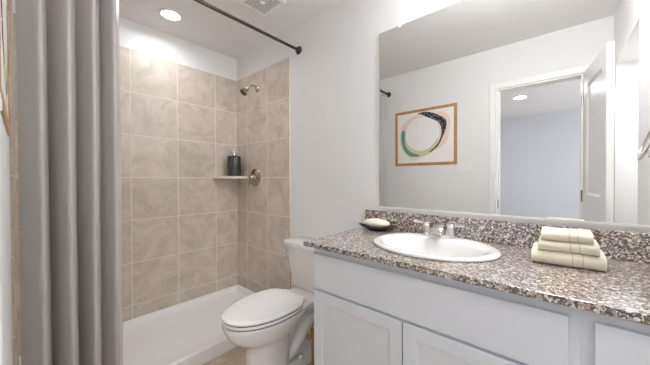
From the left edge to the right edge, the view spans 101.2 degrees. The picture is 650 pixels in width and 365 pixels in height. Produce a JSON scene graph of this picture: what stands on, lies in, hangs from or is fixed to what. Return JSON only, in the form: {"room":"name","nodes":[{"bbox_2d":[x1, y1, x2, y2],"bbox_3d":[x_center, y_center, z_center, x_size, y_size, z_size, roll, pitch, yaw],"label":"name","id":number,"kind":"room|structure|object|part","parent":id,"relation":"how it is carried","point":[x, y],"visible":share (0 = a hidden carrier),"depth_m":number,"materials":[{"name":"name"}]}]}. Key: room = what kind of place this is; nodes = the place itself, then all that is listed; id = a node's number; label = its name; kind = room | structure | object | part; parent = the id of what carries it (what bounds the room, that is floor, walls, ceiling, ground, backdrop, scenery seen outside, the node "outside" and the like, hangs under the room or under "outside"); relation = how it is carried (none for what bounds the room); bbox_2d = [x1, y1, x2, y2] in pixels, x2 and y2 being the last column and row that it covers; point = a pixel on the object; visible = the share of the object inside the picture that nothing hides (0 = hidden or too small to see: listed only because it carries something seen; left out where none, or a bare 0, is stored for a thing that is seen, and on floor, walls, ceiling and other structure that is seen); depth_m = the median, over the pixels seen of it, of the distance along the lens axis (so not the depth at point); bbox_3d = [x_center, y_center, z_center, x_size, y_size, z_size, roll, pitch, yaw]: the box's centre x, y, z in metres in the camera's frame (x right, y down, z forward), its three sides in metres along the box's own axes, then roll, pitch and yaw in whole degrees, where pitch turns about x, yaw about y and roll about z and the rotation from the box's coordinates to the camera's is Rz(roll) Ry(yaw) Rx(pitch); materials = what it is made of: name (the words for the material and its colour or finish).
{"room":"bathroom","nodes":[
{"label":"bathroom","id":0,"kind":"room"},
{"bbox_2d":[0,111,12,364],"bbox_3d":[-0.851,-0.043,0.627,2.966,2.440,0.120,0,1,41],"label":"wall","id":1,"kind":"structure","parent":0,"point":[5,153],"depth_m":0.78,"materials":[{"name":"white paint"}]},
{"bbox_2d":[0,93,1,110],"bbox_3d":[-0.561,-0.140,0.457,0.120,0.112,0.009,0,1,41],"label":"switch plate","id":2,"kind":"object","parent":1,"relation":"attached to","point":[0,93],"visible":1,"depth_m":0.47,"materials":[{"name":"white plastic"}]},
{"bbox_2d":[0,131,3,364],"bbox_3d":[-0.176,0.134,0.037,0.708,2.094,0.148,0,1,41],"label":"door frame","id":3,"kind":"structure","parent":1,"relation":"attached to","point":[1,264],"depth_m":0.30,"materials":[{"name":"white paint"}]},
{"bbox_2d":[0,0,9,135],"bbox_3d":[-0.884,-0.487,0.735,0.697,0.643,0.006,0,1,41],"label":"framed picture","id":4,"kind":"object","parent":1,"relation":"attached to","point":[4,14],"visible":0.99,"depth_m":0.75,"materials":[{"name":"brown wood"}]},
{"bbox_2d":[8,0,17,364],"bbox_3d":[-1.608,0.064,1.377,0.824,2.213,0.008,0,1,41],"label":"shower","id":5,"kind":"object","parent":1,"relation":"attached to","point":[10,2],"visible":1,"depth_m":1.11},
{"bbox_2d":[13,0,236,80],"bbox_3d":[-1.499,-0.058,2.212,0.100,2.440,1.649,0,1,41],"label":"wall","id":6,"kind":"structure","parent":0,"point":[134,35],"depth_m":2.32,"materials":[{"name":"white paint"}]},
{"bbox_2d":[13,13,237,356],"bbox_3d":[-1.419,0.055,2.223,0.008,2.213,1.529,0,1,41],"label":"tile","id":7,"kind":"structure","parent":6,"relation":"attached to","point":[179,121],"depth_m":2.32,"materials":[{"name":"beige tile"}]},
{"bbox_2d":[119,0,341,58],"bbox_3d":[-0.355,-1.321,1.259,3.066,0.100,1.749,0,1,41],"label":"ceiling","id":8,"kind":"structure","parent":0,"point":[200,25],"depth_m":2.10,"materials":[{"name":"white paint"}]},
{"bbox_2d":[159,8,181,20],"bbox_3d":[-1.173,-1.273,2.030,0.156,0.008,0.156,0,1,41],"label":"recessed light","id":9,"kind":"object","parent":8,"relation":"in","point":[169,14],"visible":1,"depth_m":2.02,"materials":[{"name":"white paint"}]},
{"bbox_2d":[238,0,285,15],"bbox_3d":[-0.441,-1.268,1.875,0.249,0.018,0.230,0,1,41],"label":"ceiling vent","id":10,"kind":"object","parent":8,"relation":"in","point":[263,7],"visible":1,"depth_m":1.90,"materials":[{"name":"white plastic"}]},
{"bbox_2d":[243,0,280,13],"bbox_3d":[-0.441,-1.264,1.875,0.205,0.003,0.186,0,1,41],"label":"grille","id":11,"kind":"object","parent":10,"relation":"attached to","point":[260,6],"depth_m":1.90,"materials":[{"name":"white plastic"}]},
{"bbox_2d":[203,347,311,364],"bbox_3d":[-0.348,1.199,1.285,3.066,0.060,1.749,0,1,41],"label":"floor","id":12,"kind":"structure","parent":0,"point":[236,356],"depth_m":1.76,"materials":[{"name":"tile"}]},
{"bbox_2d":[18,284,254,364],"bbox_3d":[-1.105,1.119,1.960,0.819,0.090,1.511,0,1,41],"label":"shower pan","id":13,"kind":"object","parent":12,"relation":"on","point":[190,332],"visible":0.49,"depth_m":1.98,"materials":[{"name":"white ceramic"}]},
{"bbox_2d":[221,236,314,364],"bbox_3d":[-0.266,0.797,1.696,0.506,0.734,0.790,0,1,41],"label":"toilet","id":14,"kind":"object","parent":12,"relation":"on","point":[272,326],"visible":0.86,"depth_m":1.57,"materials":[{"name":"white ceramic"}]},
{"bbox_3d":[-0.371,0.753,1.575,0.362,0.016,0.468,0,1,41],"label":"seat","id":15,"kind":"part","parent":14,"relation":"part of","materials":[{"name":"white plastic"}]},
{"bbox_3d":[-0.371,0.729,1.575,0.364,0.020,0.471,0,1,41],"label":"lid","id":16,"kind":"part","parent":14,"relation":"part of","materials":[{"name":"white plastic"}]},
{"bbox_3d":[-0.327,0.966,1.628,0.362,0.399,0.600,0,1,41],"label":"bowl","id":17,"kind":"part","parent":14,"relation":"part of","materials":[{"name":"white ceramic"}]},
{"bbox_3d":[-0.077,0.447,1.909,0.506,0.040,0.214,0,1,41],"label":"tank lid","id":18,"kind":"part","parent":14,"relation":"part of","materials":[{"name":"white ceramic"}]},
{"bbox_3d":[-0.073,0.625,1.915,0.472,0.320,0.192,0,1,41],"label":"tank","id":19,"kind":"part","parent":14,"relation":"part of","materials":[{"name":"white ceramic"}]},
{"bbox_2d":[306,328,313,364],"bbox_3d":[-0.083,1.041,1.669,0.052,0.244,0.071,0,1,41],"label":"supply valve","id":20,"kind":"object","parent":12,"relation":"on","point":[308,336],"visible":0.94,"depth_m":1.67,"materials":[{"name":"metal"}]},
{"bbox_2d":[314,248,580,364],"bbox_3d":[0.480,0.740,1.208,0.953,0.855,0.556,0,1,41],"label":"base cabinet","id":21,"kind":"object","parent":12,"relation":"on","point":[366,312],"visible":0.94,"depth_m":0.95,"materials":[{"name":"white paint"}]},
{"bbox_3d":[0.124,0.784,1.163,0.456,0.520,0.019,0,1,41],"label":"door","id":22,"kind":"part","parent":21,"relation":"part of","materials":[{"name":"white paint"}]},
{"bbox_3d":[0.471,0.786,0.859,0.458,0.520,0.019,0,1,41],"label":"door","id":23,"kind":"part","parent":21,"relation":"part of","materials":[{"name":"white paint"}]},
{"bbox_2d":[304,210,649,324],"bbox_3d":[0.557,0.248,1.123,1.258,0.130,0.579,0,1,41],"label":"countertop","id":24,"kind":"structure","parent":21,"relation":"on","point":[623,291],"depth_m":0.95,"materials":[{"name":"stone"}]},
{"bbox_2d":[359,223,396,230],"bbox_3d":[0.314,0.271,1.613,0.260,0.030,0.106,0,1,41],"label":"soap dish","id":25,"kind":"object","parent":24,"relation":"on","point":[361,224],"visible":0.87,"depth_m":1.60,"materials":[{"name":"black ceramic"}]},
{"bbox_2d":[363,218,389,227],"bbox_3d":[0.311,0.245,1.616,0.176,0.049,0.080,0,1,41],"label":"soap bar","id":26,"kind":"object","parent":25,"relation":"in","point":[373,222],"visible":1,"depth_m":1.58,"materials":[{"name":"beige"}]},
{"bbox_2d":[373,233,501,261],"bbox_3d":[0.483,0.353,1.218,0.540,0.155,0.454,0,1,41],"label":"sink","id":27,"kind":"object","parent":24,"relation":"in","point":[417,245],"visible":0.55,"depth_m":1.25,"materials":[{"name":"white ceramic"}]},
{"bbox_2d":[414,219,465,238],"bbox_3d":[0.566,0.235,1.351,0.254,0.082,0.115,0,1,41],"label":"faucet","id":28,"kind":"object","parent":24,"relation":"on","point":[437,230],"visible":1,"depth_m":1.32,"materials":[{"name":"silver metal"}]},
{"bbox_3d":[0.512,0.210,1.433,0.064,0.025,0.020,0,1,37],"label":"lever","id":29,"kind":"part","parent":28,"relation":"part of","materials":[{"name":"silver metal"}]},
{"bbox_3d":[0.541,0.233,1.410,0.054,0.058,0.054,0,1,41],"label":"handle","id":30,"kind":"part","parent":28,"relation":"part of","materials":[{"name":"silver metal"}]},
{"bbox_3d":[0.573,0.237,1.345,0.060,0.054,0.115,0,1,41],"label":"spout","id":31,"kind":"part","parent":28,"relation":"part of","materials":[{"name":"silver metal"}]},
{"bbox_3d":[0.584,0.268,1.372,0.164,0.014,0.052,0,1,41],"label":"plate","id":32,"kind":"part","parent":28,"relation":"part of","materials":[{"name":"silver metal"}]},
{"bbox_3d":[0.628,0.233,1.334,0.054,0.058,0.054,0,1,41],"label":"handle","id":33,"kind":"part","parent":28,"relation":"part of","materials":[{"name":"silver metal"}]},
{"bbox_3d":[0.655,0.211,1.308,0.020,0.025,0.064,-1,1,-44],"label":"lever","id":34,"kind":"part","parent":28,"relation":"part of","materials":[{"name":"silver metal"}]},
{"bbox_2d":[531,242,606,271],"bbox_3d":[0.881,0.267,0.974,0.193,0.048,0.167,0,1,41],"label":"folded towel","id":35,"kind":"object","parent":24,"relation":"on","point":[599,263],"visible":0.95,"depth_m":0.91,"materials":[{"name":"fabric"}]},
{"bbox_2d":[538,235,599,255],"bbox_3d":[0.879,0.225,0.969,0.157,0.036,0.152,0,1,41],"label":"folded towel","id":36,"kind":"object","parent":35,"relation":"on","point":[570,247],"visible":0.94,"depth_m":0.92,"materials":[{"name":"fabric"}]},
{"bbox_2d":[541,226,593,243],"bbox_3d":[0.877,0.190,0.971,0.136,0.034,0.141,0,1,41],"label":"folded towel","id":37,"kind":"object","parent":36,"relation":"on","point":[585,236],"visible":1,"depth_m":0.94,"materials":[{"name":"fabric"}]},
{"bbox_2d":[581,310,649,364],"bbox_3d":[0.937,0.743,0.806,0.263,0.855,0.556,0,1,41],"label":"base cabinet","id":38,"kind":"object","parent":12,"relation":"on","point":[605,340],"visible":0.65,"depth_m":0.65,"materials":[{"name":"white paint"}]},
{"bbox_3d":[0.761,0.433,0.600,0.219,0.165,0.019,0,1,41],"label":"drawer","id":39,"kind":"part","parent":38,"relation":"part of","materials":[{"name":"white paint"}]},
{"bbox_2d":[237,0,649,287],"bbox_3d":[0.192,-0.059,1.892,3.066,2.440,0.100,0,1,41],"label":"wall","id":40,"kind":"structure","parent":0,"point":[335,76],"depth_m":1.91,"materials":[{"name":"white paint"}]},
{"bbox_2d":[213,176,248,178],"bbox_3d":[-0.905,-0.049,2.602,0.262,0.026,0.262,0,1,41],"label":"corner shelf","id":41,"kind":"object","parent":40,"relation":"attached to","point":[214,177],"visible":0.91,"depth_m":2.53,"materials":[{"name":"beige stone"}]},
{"bbox_2d":[227,149,240,175],"bbox_3d":[-0.900,-0.197,2.640,0.126,0.268,0.126,0,1,41],"label":"soap dispenser","id":42,"kind":"object","parent":41,"relation":"on","point":[233,161],"visible":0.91,"depth_m":2.59,"materials":[{"name":"black glass"}]},
{"bbox_2d":[194,0,301,54],"bbox_3d":[-0.715,-1.066,1.591,0.066,0.066,1.529,0,1,41],"label":"shower curtain rod","id":43,"kind":"object","parent":40,"relation":"attached to","point":[298,49],"visible":1,"depth_m":1.81,"materials":[{"name":"brown metal"}]},
{"bbox_2d":[15,0,122,364],"bbox_3d":[-1.113,-0.003,1.198,0.150,2.149,0.350,0,1,41],"label":"shower curtain","id":44,"kind":"object","parent":43,"relation":"hanging from","point":[68,51],"visible":1,"depth_m":1.17,"materials":[{"name":"grey fabric"}]},
{"bbox_2d":[237,57,290,292],"bbox_3d":[-0.605,0.050,2.520,0.824,2.213,0.008,0,1,41],"label":"tile","id":45,"kind":"structure","parent":40,"relation":"attached to","point":[263,116],"depth_m":2.47,"materials":[{"name":"beige tile"}]},
{"bbox_2d":[240,84,258,95],"bbox_3d":[-0.705,-0.857,2.479,0.081,0.121,0.179,0,1,41],"label":"shower","id":46,"kind":"object","parent":45,"relation":"attached to","point":[244,91],"visible":1,"depth_m":2.45,"materials":[{"name":"silver metal"}]},
{"bbox_2d":[247,169,260,185],"bbox_3d":[-0.696,-0.048,2.543,0.172,0.172,0.077,0,1,41],"label":"shower valve","id":47,"kind":"object","parent":45,"relation":"attached to","point":[254,177],"visible":1,"depth_m":2.53,"materials":[{"name":"silver metal"}]},
{"bbox_3d":[-0.698,-0.048,2.540,0.068,0.068,0.049,0,1,41],"label":"knob","id":48,"kind":"part","parent":47,"relation":"part of","materials":[{"name":"silver metal"}]},
{"bbox_2d":[365,210,649,263],"bbox_3d":[0.741,0.234,1.333,1.258,0.108,0.020,0,1,41],"label":"backsplash","id":49,"kind":"structure","parent":40,"relation":"attached to","point":[615,244],"depth_m":1.22,"materials":[{"name":"stone"}]},
{"bbox_2d":[380,0,649,227],"bbox_3d":[0.777,-0.391,1.301,1.150,1.104,0.010,0,1,41],"label":"vanity mirror","id":50,"kind":"object","parent":40,"relation":"attached to","point":[524,109],"visible":1,"depth_m":1.21,"materials":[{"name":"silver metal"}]}
]}

